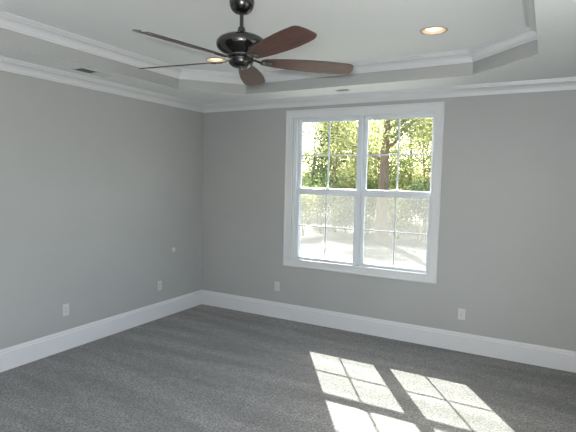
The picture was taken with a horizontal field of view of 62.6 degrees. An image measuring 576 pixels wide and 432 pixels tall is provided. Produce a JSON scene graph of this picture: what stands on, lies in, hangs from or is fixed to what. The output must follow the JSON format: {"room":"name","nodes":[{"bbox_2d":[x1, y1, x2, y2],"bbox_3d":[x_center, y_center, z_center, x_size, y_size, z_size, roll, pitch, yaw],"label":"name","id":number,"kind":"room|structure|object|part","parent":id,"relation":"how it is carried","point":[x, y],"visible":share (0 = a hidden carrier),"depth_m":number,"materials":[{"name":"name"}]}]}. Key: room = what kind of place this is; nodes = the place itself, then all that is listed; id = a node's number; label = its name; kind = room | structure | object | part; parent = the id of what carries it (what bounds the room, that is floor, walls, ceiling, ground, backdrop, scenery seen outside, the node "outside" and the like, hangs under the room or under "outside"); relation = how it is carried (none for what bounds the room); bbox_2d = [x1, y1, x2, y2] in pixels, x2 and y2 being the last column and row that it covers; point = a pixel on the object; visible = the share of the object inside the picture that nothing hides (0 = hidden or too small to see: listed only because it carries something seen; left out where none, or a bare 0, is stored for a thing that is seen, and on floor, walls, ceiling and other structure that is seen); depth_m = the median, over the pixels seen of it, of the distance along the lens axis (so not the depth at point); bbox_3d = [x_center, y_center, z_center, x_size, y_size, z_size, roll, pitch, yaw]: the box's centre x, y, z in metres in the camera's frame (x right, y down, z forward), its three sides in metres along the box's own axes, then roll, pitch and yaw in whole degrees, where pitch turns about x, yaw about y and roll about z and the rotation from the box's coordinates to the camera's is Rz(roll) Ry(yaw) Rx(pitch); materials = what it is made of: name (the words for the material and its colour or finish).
{"room":"empty bedroom","nodes":[
{"label":"empty bedroom","id":0,"kind":"room"},
{"bbox_2d":[0,70,202,349],"bbox_3d":[-2.630,-0.059,4.066,0.140,3.300,5.740,4,5,29],"label":"wall","id":1,"kind":"structure","parent":0,"point":[98,189],"depth_m":4.93,"materials":[{"name":"grey paint"}]},
{"bbox_2d":[62,303,68,315],"bbox_3d":[-2.230,0.942,4.755,0.009,0.118,0.072,4,5,29],"label":"wall outlet","id":2,"kind":"object","parent":1,"relation":"attached to","point":[65,306],"visible":1,"depth_m":4.75,"materials":[{"name":"white plastic"}]},
{"bbox_2d":[0,290,201,371],"bbox_3d":[-2.555,1.287,4.191,0.019,0.199,5.600,4,5,29],"label":"baseboard","id":3,"kind":"structure","parent":1,"relation":"attached to","point":[14,356],"depth_m":5.01,"materials":[{"name":"white paint"}]},
{"bbox_2d":[0,56,203,112],"bbox_3d":[-2.466,-1.295,3.977,0.096,0.096,5.600,4,5,29],"label":"trim","id":4,"kind":"structure","parent":1,"relation":"attached to","point":[6,64],"depth_m":4.81,"materials":[{"name":"grey paint"}]},
{"bbox_2d":[157,281,161,290],"bbox_3d":[-1.599,0.867,5.896,0.009,0.118,0.072,4,5,29],"label":"wall outlet","id":5,"kind":"object","parent":1,"relation":"attached to","point":[159,283],"visible":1,"depth_m":5.89,"materials":[{"name":"white plastic"}]},
{"bbox_2d":[0,304,575,431],"bbox_3d":[-0.568,1.613,3.113,4.570,0.200,5.600,4,5,29],"label":"floor","id":6,"kind":"structure","parent":0,"point":[200,368],"depth_m":4.08,"materials":[{"name":"grey carpet"}]},
{"bbox_2d":[0,0,575,103],"bbox_3d":[-0.505,-1.322,2.890,4.570,0.208,5.600,4,5,29],"label":"ceiling","id":7,"kind":"structure","parent":0,"point":[347,31],"depth_m":3.82,"materials":[{"name":"paint"}]},
{"bbox_2d":[71,67,113,76],"bbox_3d":[-1.859,-1.366,4.518,0.160,0.011,0.360,4,5,29],"label":"ceiling vent","id":8,"kind":"object","parent":7,"relation":"in","point":[84,70],"visible":1,"depth_m":4.50,"materials":[{"name":"white metal"}]},
{"bbox_2d":[206,57,225,61],"bbox_3d":[-0.723,-1.622,4.777,0.212,0.106,0.212,4,5,29],"label":"recessed light","id":9,"kind":"object","parent":7,"relation":"in","point":[211,59],"visible":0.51,"depth_m":4.79,"materials":[{"name":"grey"}]},
{"bbox_2d":[132,0,353,85],"bbox_3d":[-0.351,-1.203,3.107,1.495,0.472,1.507,4,5,29],"label":"ceiling fan","id":10,"kind":"object","parent":7,"relation":"hanging from","point":[242,47],"visible":1,"depth_m":3.04,"materials":[{"name":"black metal"}]},
{"bbox_3d":[-0.740,-1.050,3.300,0.655,0.005,0.171,3,18,22],"label":"blade","id":11,"kind":"part","parent":10,"relation":"part of","materials":[{"name":"brown wood"}]},
{"bbox_3d":[-0.606,-1.007,2.775,0.171,0.005,0.655,22,16,37],"label":"blade","id":12,"kind":"part","parent":10,"relation":"part of","materials":[{"name":"brown wood"}]},
{"bbox_3d":[-0.280,-1.062,3.590,0.171,0.005,0.655,-12,3,5],"label":"blade","id":13,"kind":"part","parent":10,"relation":"part of","materials":[{"name":"brown wood"}]},
{"bbox_3d":[-0.064,-0.993,2.740,0.171,0.005,0.655,15,-3,-32],"label":"blade","id":14,"kind":"part","parent":10,"relation":"part of","materials":[{"name":"brown wood"}]},
{"bbox_3d":[0.138,-1.026,3.244,0.655,0.005,0.171,0,-9,-14],"label":"blade","id":15,"kind":"part","parent":10,"relation":"part of","materials":[{"name":"brown wood"}]},
{"bbox_2d":[0,0,536,84],"bbox_3d":[-0.498,-1.379,2.900,3.555,0.096,4.589,4,5,29],"label":"trim","id":16,"kind":"structure","parent":7,"relation":"attached to","point":[528,33],"depth_m":4.34,"materials":[{"name":"grey paint"}]},
{"bbox_2d":[334,89,350,91],"bbox_3d":[0.589,-1.360,5.127,0.170,0.009,0.090,4,5,29],"label":"ceiling vent","id":17,"kind":"object","parent":7,"relation":"in","point":[339,89],"visible":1,"depth_m":5.12,"materials":[{"name":"white metal"}]},
{"bbox_2d":[420,26,447,34],"bbox_3d":[1.143,-1.500,3.705,0.212,0.106,0.212,4,5,29],"label":"recessed light","id":18,"kind":"object","parent":7,"relation":"in","point":[433,30],"visible":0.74,"depth_m":3.73,"materials":[{"name":"white"}]},
{"bbox_3d":[1.143,-1.499,3.705,0.148,0.087,0.148,4,5,29],"label":"bulb","id":19,"kind":"part","parent":18,"relation":"part of","materials":[{"name":"beige glass"}]},
{"bbox_2d":[202,90,575,350],"bbox_3d":[0.852,-0.093,5.503,4.850,3.300,0.140,4,5,29],"label":"wall","id":20,"kind":"structure","parent":0,"point":[507,243],"depth_m":4.89,"materials":[{"name":"grey paint"}]},
{"bbox_2d":[275,282,279,290],"bbox_3d":[-0.140,0.896,6.030,0.072,0.118,0.009,4,5,29],"label":"wall outlet","id":21,"kind":"object","parent":20,"relation":"attached to","point":[277,284],"visible":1,"depth_m":6.02,"materials":[{"name":"white plastic"}]},
{"bbox_2d":[291,119,294,258],"bbox_3d":[0.846,-0.283,5.495,1.735,1.760,0.140,4,5,29],"label":"trim","id":22,"kind":"structure","parent":20,"relation":"attached to","point":[294,119],"depth_m":5.85,"materials":[{"name":"grey paint"}]},
{"bbox_2d":[292,115,361,265],"bbox_3d":[0.473,-0.307,5.704,0.856,1.736,0.112,4,5,29],"label":"window","id":23,"kind":"structure","parent":20,"relation":"in","point":[298,190],"depth_m":5.71,"materials":[{"name":"grey plastic"}]},
{"bbox_3d":[0.485,0.118,5.764,0.783,0.856,0.010,4,5,29],"label":"screen frame","id":24,"kind":"part","parent":23,"relation":"part of","materials":[{"name":"grey plastic"}]},
{"bbox_3d":[0.453,0.112,5.704,0.803,0.876,0.038,4,5,29],"label":"sash","id":25,"kind":"part","parent":23,"relation":"part of","materials":[{"name":"grey plastic"}]},
{"bbox_3d":[0.488,-0.716,5.673,0.803,0.900,0.030,4,5,29],"label":"sash","id":26,"kind":"part","parent":23,"relation":"part of","materials":[{"name":"grey plastic"}]},
{"bbox_2d":[283,102,444,283],"bbox_3d":[0.782,-0.282,5.438,1.883,1.920,0.020,4,5,29],"label":"trim","id":27,"kind":"structure","parent":20,"relation":"attached to","point":[438,108],"depth_m":5.29,"materials":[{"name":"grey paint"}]},
{"bbox_2d":[202,290,575,372],"bbox_3d":[0.785,1.258,5.535,4.570,0.199,0.019,4,5,29],"label":"baseboard","id":28,"kind":"structure","parent":20,"relation":"attached to","point":[543,356],"depth_m":5.24,"materials":[{"name":"white wood"}]},
{"bbox_2d":[203,77,575,112],"bbox_3d":[0.822,-1.324,5.306,4.570,0.096,0.096,4,5,29],"label":"trim","id":29,"kind":"structure","parent":20,"relation":"attached to","point":[569,83],"depth_m":5.06,"materials":[{"name":"grey paint"}]},
{"bbox_2d":[357,112,434,273],"bbox_3d":[1.222,-0.259,5.292,0.856,1.736,0.112,4,5,29],"label":"window","id":30,"kind":"structure","parent":20,"relation":"in","point":[363,192],"depth_m":5.33,"materials":[{"name":"grey plastic"}]},
{"bbox_3d":[1.225,0.165,5.358,0.783,0.856,0.010,4,5,29],"label":"screen frame","id":31,"kind":"part","parent":30,"relation":"part of","materials":[{"name":"grey plastic"}]},
{"bbox_3d":[1.192,0.159,5.298,0.803,0.876,0.038,4,5,29],"label":"sash","id":32,"kind":"part","parent":30,"relation":"part of","materials":[{"name":"grey plastic"}]},
{"bbox_3d":[1.228,-0.669,5.267,0.803,0.900,0.030,4,5,29],"label":"sash","id":33,"kind":"part","parent":30,"relation":"part of","materials":[{"name":"grey plastic"}]},
{"bbox_2d":[458,308,465,319],"bbox_3d":[1.817,1.028,4.955,0.072,0.118,0.009,4,5,29],"label":"wall outlet","id":34,"kind":"object","parent":20,"relation":"attached to","point":[461,312],"visible":1,"depth_m":4.95,"materials":[{"name":"grey plastic"}]},
{"label":"outside","id":35,"kind":"structure","parent":0,"visible":0},
{"bbox_2d":[300,206,427,269],"bbox_3d":[14.499,-0.788,35.029,120.000,1.410,125.000,4,5,29],"label":"ground","id":36,"kind":"structure","parent":35,"point":[409,253],"depth_m":16.22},
{"bbox_2d":[302,171,309,217],"bbox_3d":[1.051,-1.226,27.693,2.928,2.829,2.400,4,5,29],"label":"shrub","id":37,"kind":"object","parent":36,"relation":"on","point":[304,174],"visible":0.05,"depth_m":27.60,"materials":[{"name":"green plant"}]},
{"bbox_2d":[300,185,317,235],"bbox_3d":[0.561,-0.201,18.888,1.484,2.090,1.811,4,5,29],"label":"shrub","id":38,"kind":"object","parent":36,"relation":"on","point":[306,201],"visible":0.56,"depth_m":18.68,"materials":[{"name":"green plant"}]},
{"bbox_3d":[0.538,0.053,18.916,0.467,1.578,0.581,5,6,41],"label":"stem","id":39,"kind":"part","parent":38,"relation":"part of","materials":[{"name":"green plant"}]},
{"bbox_2d":[303,168,326,216],"bbox_3d":[1.798,-1.352,28.373,2.350,3.004,2.635,4,5,29],"label":"shrub","id":40,"kind":"object","parent":36,"relation":"on","point":[312,168],"visible":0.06,"depth_m":28.12,"materials":[{"name":"green plant"}]},
{"bbox_2d":[302,124,332,177],"bbox_3d":[0.286,-4.742,33.476,7.594,8.925,5.691,4,5,29],"label":"tree","id":41,"kind":"object","parent":36,"relation":"on","point":[304,145],"visible":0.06,"depth_m":32.57,"materials":[{"name":"green plant"}]},
{"bbox_2d":[306,176,345,233],"bbox_3d":[1.633,-0.469,20.164,2.310,2.479,1.724,0,5,-16],"label":"shrub","id":42,"kind":"object","parent":36,"relation":"on","point":[317,199],"visible":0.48,"depth_m":19.94,"materials":[{"name":"green plant"}]},
{"bbox_3d":[1.569,-0.178,20.121,0.976,1.905,0.491,0,5,-16],"label":"stem","id":43,"kind":"part","parent":42,"relation":"part of","materials":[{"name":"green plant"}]},
{"bbox_2d":[302,123,350,209],"bbox_3d":[2.012,-3.588,32.436,7.320,6.875,4.982,4,5,29],"label":"tree","id":44,"kind":"object","parent":36,"relation":"on","point":[314,123],"visible":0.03,"depth_m":32.14,"materials":[{"name":"green plant"}]},
{"bbox_3d":[2.008,-3.869,32.397,7.320,6.329,5.023,4,5,29],"label":"crown","id":45,"kind":"part","parent":44,"relation":"part of","materials":[{"name":"green plant"}]},
{"bbox_2d":[302,121,357,224],"bbox_3d":[2.049,-2.317,23.648,3.356,5.670,4.163,1,4,3],"label":"tree","id":46,"kind":"object","parent":36,"relation":"on","point":[316,167],"visible":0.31,"depth_m":23.49,"materials":[{"name":"green plant"}]},
{"bbox_2d":[324,169,351,214],"bbox_3d":[2.672,-1.211,26.780,2.749,3.002,2.169,4,5,29],"label":"shrub","id":47,"kind":"object","parent":36,"relation":"on","point":[346,169],"visible":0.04,"depth_m":26.35,"materials":[{"name":"green plant"}]},
{"bbox_2d":[303,120,398,231],"bbox_3d":[2.425,-2.394,20.587,4.961,6.291,4.336,3,5,24],"label":"tree","id":48,"kind":"object","parent":36,"relation":"on","point":[337,124],"visible":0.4,"depth_m":20.07,"materials":[{"name":"green plant"}]},
{"bbox_2d":[330,188,372,237],"bbox_3d":[2.408,-0.094,18.313,1.600,2.049,1.892,4,5,29],"label":"shrub","id":49,"kind":"object","parent":36,"relation":"on","point":[343,216],"visible":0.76,"depth_m":18.09,"materials":[{"name":"green plant"}]},
{"bbox_3d":[2.343,0.113,18.381,0.447,1.623,0.914,4,5,29],"label":"stem","id":50,"kind":"part","parent":49,"relation":"part of","materials":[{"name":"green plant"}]},
{"bbox_2d":[307,120,406,219],"bbox_3d":[3.541,-3.856,26.473,5.855,8.379,6.064,0,5,-21],"label":"tree","id":51,"kind":"object","parent":36,"relation":"on","point":[374,120],"visible":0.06,"depth_m":25.48,"materials":[{"name":"green plant"}]},
{"bbox_2d":[348,196,388,222],"bbox_3d":[4.502,-0.759,25.667,2.567,2.353,2.462,4,5,29],"label":"shrub","id":52,"kind":"object","parent":36,"relation":"on","point":[350,196],"visible":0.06,"depth_m":25.18,"materials":[{"name":"green plant"}]},
{"bbox_2d":[351,175,392,233],"bbox_3d":[3.465,-0.486,20.151,1.762,2.602,2.380,1,4,-3],"label":"shrub","id":53,"kind":"object","parent":36,"relation":"on","point":[372,199],"visible":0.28,"depth_m":19.93,"materials":[{"name":"green plant"}]},
{"bbox_3d":[3.587,-0.179,20.221,0.708,1.986,0.866,4,5,29],"label":"stem","id":54,"kind":"part","parent":53,"relation":"part of","materials":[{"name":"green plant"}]},
{"bbox_2d":[325,118,432,243],"bbox_3d":[3.472,-3.049,17.181,4.728,8.192,4.474,4,5,29],"label":"tree","id":55,"kind":"object","parent":36,"relation":"on","point":[381,222],"visible":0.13,"depth_m":16.95,"materials":[{"name":"green plant"}]},
{"bbox_3d":[3.508,-4.480,17.031,4.777,5.312,4.542,4,5,29],"label":"crown","id":56,"kind":"part","parent":55,"relation":"part of","materials":[{"name":"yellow plant"}]},
{"bbox_2d":[337,121,426,178],"bbox_3d":[5.527,-3.979,30.038,6.424,8.168,5.724,4,5,29],"label":"tree","id":57,"kind":"object","parent":36,"relation":"on","point":[357,121],"visible":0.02,"depth_m":30.10,"materials":[{"name":"green plant"}]},
{"bbox_2d":[350,118,431,229],"bbox_3d":[5.356,-2.964,22.180,5.859,7.328,4.059,-3,6,-45],"label":"tree","id":58,"kind":"object","parent":36,"relation":"on","point":[408,163],"visible":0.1,"depth_m":21.40,"materials":[{"name":"green plant"}]},
{"bbox_2d":[376,186,418,238],"bbox_3d":[4.259,-0.128,18.253,2.030,2.208,1.756,4,5,29],"label":"shrub","id":59,"kind":"object","parent":36,"relation":"on","point":[399,209],"visible":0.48,"depth_m":18.04,"materials":[{"name":"green plant"}]},
{"bbox_3d":[4.301,0.085,18.403,0.746,1.763,0.754,0,4,-11],"label":"stem","id":60,"kind":"part","parent":59,"relation":"part of","materials":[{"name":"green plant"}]},
{"bbox_2d":[389,172,429,224],"bbox_3d":[6.121,-0.882,24.642,3.014,2.825,2.396,4,5,29],"label":"shrub","id":61,"kind":"object","parent":36,"relation":"on","point":[418,172],"visible":0.03,"depth_m":24.55,"materials":[{"name":"green plant"}]},
{"bbox_2d":[398,117,432,237],"bbox_3d":[5.758,-1.904,18.423,3.577,5.782,4.307,4,5,29],"label":"tree","id":62,"kind":"object","parent":36,"relation":"on","point":[428,138],"visible":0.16,"depth_m":18.49,"materials":[{"name":"green plant"}]},
{"bbox_2d":[402,179,429,241],"bbox_3d":[5.069,-0.168,17.485,1.703,2.431,1.832,3,5,16],"label":"shrub","id":63,"kind":"object","parent":36,"relation":"on","point":[424,203],"visible":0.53,"depth_m":17.39,"materials":[{"name":"green plant"}]},
{"bbox_3d":[4.946,0.096,17.546,0.637,1.891,0.599,3,5,17],"label":"stem","id":64,"kind":"part","parent":63,"relation":"part of","materials":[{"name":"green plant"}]},
{"bbox_2d":[411,118,431,187],"bbox_3d":[7.572,-2.625,19.495,5.414,7.150,4.760,1,4,2],"label":"tree","id":65,"kind":"object","parent":36,"relation":"on","point":[431,118],"visible":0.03,"depth_m":18.44,"materials":[{"name":"green plant"}]},
{"bbox_2d":[415,176,429,224],"bbox_3d":[5.964,-0.352,18.578,2.099,2.671,2.131,4,5,29],"label":"shrub","id":66,"kind":"object","parent":36,"relation":"on","point":[428,176],"visible":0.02,"depth_m":18.64,"materials":[{"name":"green plant"}]}
]}

